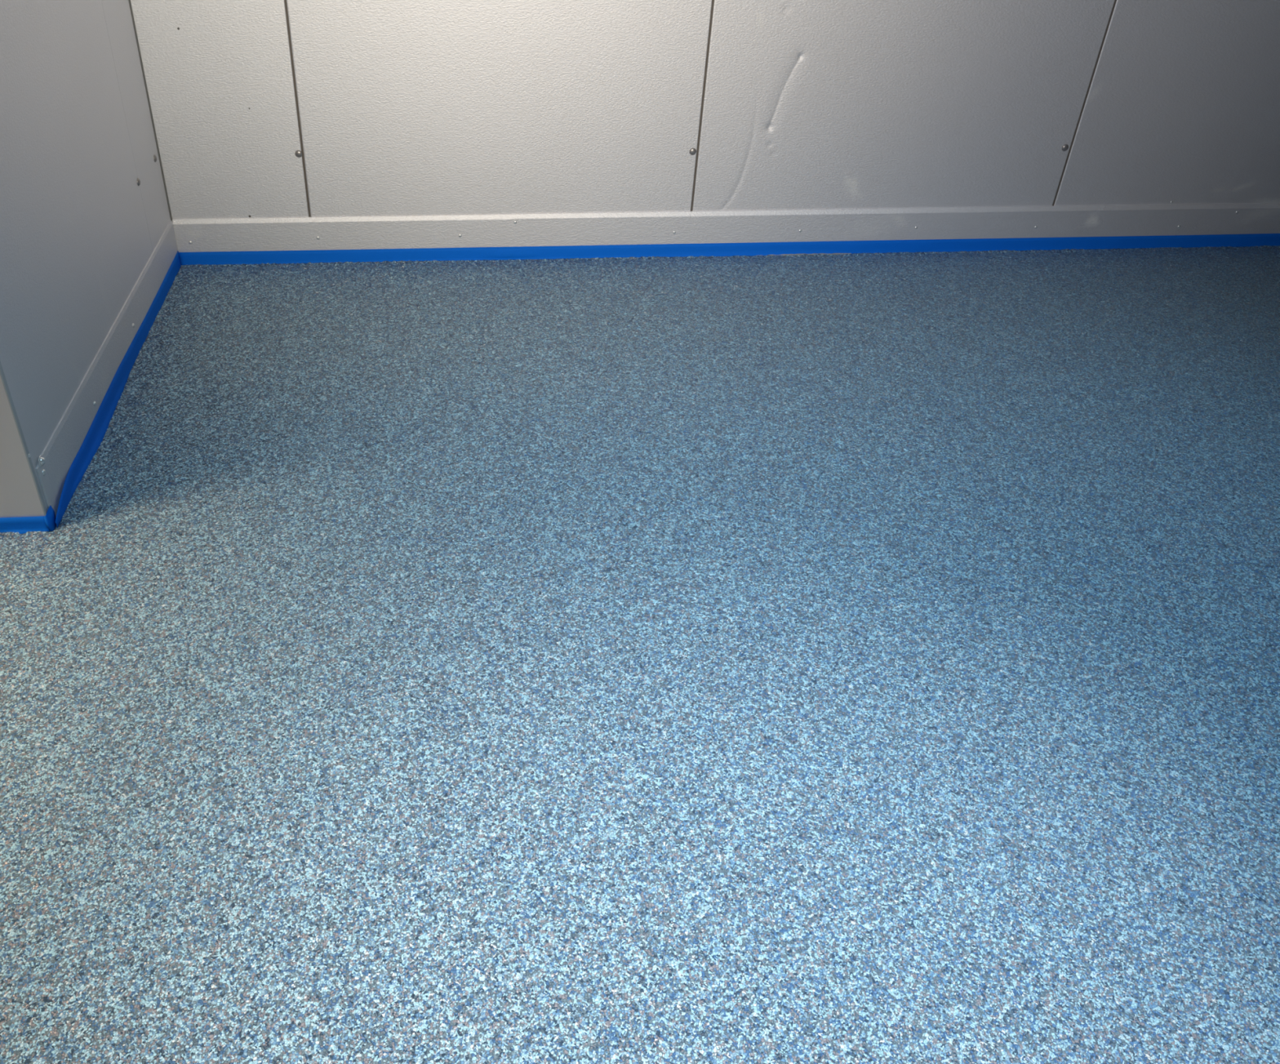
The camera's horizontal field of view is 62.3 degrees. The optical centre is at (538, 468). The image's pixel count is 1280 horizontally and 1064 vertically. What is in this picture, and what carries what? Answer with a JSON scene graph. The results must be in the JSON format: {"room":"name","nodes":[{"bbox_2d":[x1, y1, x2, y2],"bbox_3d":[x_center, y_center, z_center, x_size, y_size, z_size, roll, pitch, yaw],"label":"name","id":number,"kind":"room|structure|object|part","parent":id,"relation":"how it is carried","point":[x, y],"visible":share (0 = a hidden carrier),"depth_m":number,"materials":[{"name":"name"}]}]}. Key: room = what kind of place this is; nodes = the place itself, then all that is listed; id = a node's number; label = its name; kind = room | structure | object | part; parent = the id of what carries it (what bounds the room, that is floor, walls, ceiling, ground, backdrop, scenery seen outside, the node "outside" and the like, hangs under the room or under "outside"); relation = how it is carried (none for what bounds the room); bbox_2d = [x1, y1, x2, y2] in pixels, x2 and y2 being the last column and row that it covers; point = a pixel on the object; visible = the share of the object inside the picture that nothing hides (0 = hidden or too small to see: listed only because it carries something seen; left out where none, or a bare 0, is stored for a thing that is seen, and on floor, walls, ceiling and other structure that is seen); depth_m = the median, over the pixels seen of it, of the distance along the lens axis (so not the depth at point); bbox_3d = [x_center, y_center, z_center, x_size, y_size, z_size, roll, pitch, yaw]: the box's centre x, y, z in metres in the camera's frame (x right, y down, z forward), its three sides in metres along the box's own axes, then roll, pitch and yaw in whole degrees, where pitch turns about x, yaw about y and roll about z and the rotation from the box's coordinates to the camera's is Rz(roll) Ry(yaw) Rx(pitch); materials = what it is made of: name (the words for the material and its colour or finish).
{"room":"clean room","nodes":[
{"label":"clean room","id":0,"kind":"room"},
{"bbox_2d":[0,0,172,518],"bbox_3d":[-1.969,-1.228,1.920,1.896,2.450,1.328,-2,35,-4],"label":"wall","id":1,"kind":"structure","parent":0,"point":[85,208],"depth_m":2.26,"materials":[{"name":"white paint"}]},
{"bbox_3d":[-1.919,-0.852,1.379,1.890,2.450,0.004,-2,35,-4],"label":"panel","id":2,"kind":"part","parent":1,"relation":"part of","materials":[{"name":"white paint"}]},
{"bbox_2d":[0,506,56,534],"bbox_3d":[-1.929,0.131,2.070,1.890,0.046,0.041,-2,35,-4],"label":"tape","id":3,"kind":"object","parent":1,"relation":"attached to","point":[20,525],"visible":1,"depth_m":2.13,"materials":[{"name":"blue plastic"}]},
{"bbox_2d":[35,220,177,517],"bbox_3d":[-1.042,-0.318,2.647,0.015,0.154,1.296,-2,35,-4],"label":"baseboard","id":4,"kind":"structure","parent":1,"relation":"attached to","point":[55,462],"depth_m":2.46,"materials":[{"name":"silver metal"}]},
{"bbox_2d":[54,251,181,528],"bbox_3d":[-1.035,-0.272,2.672,0.016,0.050,1.308,-2,35,-4],"label":"tape","id":5,"kind":"object","parent":1,"relation":"attached to","point":[98,428],"visible":1,"depth_m":2.51,"materials":[{"name":"blue plastic"}]},
{"bbox_3d":[-1.074,-1.565,2.431,0.004,2.450,0.243,-2,35,-4],"label":"wall panel","id":6,"kind":"part","parent":1,"relation":"part of","materials":[{"name":"white paint"}]},
{"bbox_2d":[0,245,1279,1063],"bbox_3d":[0.653,0.562,1.601,6.980,0.055,4.300,-2,35,-4],"label":"floor","id":7,"kind":"structure","parent":0,"point":[855,658],"depth_m":1.83,"materials":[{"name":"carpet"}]},
{"bbox_2d":[130,0,1279,218],"bbox_3d":[1.371,-1.742,2.752,5.430,2.450,0.106,-2,35,-4],"label":"wall","id":8,"kind":"structure","parent":0,"point":[260,108],"depth_m":3.08,"materials":[{"name":"white paint"}]},
{"bbox_3d":[-0.889,-1.644,2.549,0.427,2.450,0.008,-2,35,-4],"label":"wall panel","id":9,"kind":"part","parent":8,"relation":"part of","materials":[{"name":"white paint"}]},
{"bbox_3d":[-0.091,-1.670,2.608,1.164,2.450,0.008,-2,35,-4],"label":"wall panel","id":10,"kind":"part","parent":8,"relation":"part of","materials":[{"name":"white paint"}]},
{"bbox_2d":[172,203,1279,252],"bbox_3d":[1.433,-0.768,3.371,5.073,0.146,0.014,-2,35,-4],"label":"baseboard","id":11,"kind":"structure","parent":8,"relation":"attached to","point":[589,228],"depth_m":3.29,"materials":[{"name":"silver metal"}]},
{"bbox_2d":[178,233,1279,265],"bbox_3d":[1.431,-0.721,3.392,5.064,0.044,0.009,-2,35,-4],"label":"tape","id":12,"kind":"object","parent":8,"relation":"attached to","point":[751,249],"visible":1,"depth_m":3.33,"materials":[{"name":"plastic"}]},
{"bbox_3d":[1.075,-1.707,2.695,1.162,2.450,0.008,-2,35,-4],"label":"wall panel","id":13,"kind":"part","parent":8,"relation":"part of","materials":[{"name":"white paint"}]},
{"bbox_3d":[2.239,-1.745,2.781,1.162,2.450,0.008,-2,35,-4],"label":"wall panel","id":14,"kind":"part","parent":8,"relation":"part of","materials":[{"name":"white paint"}]}
]}

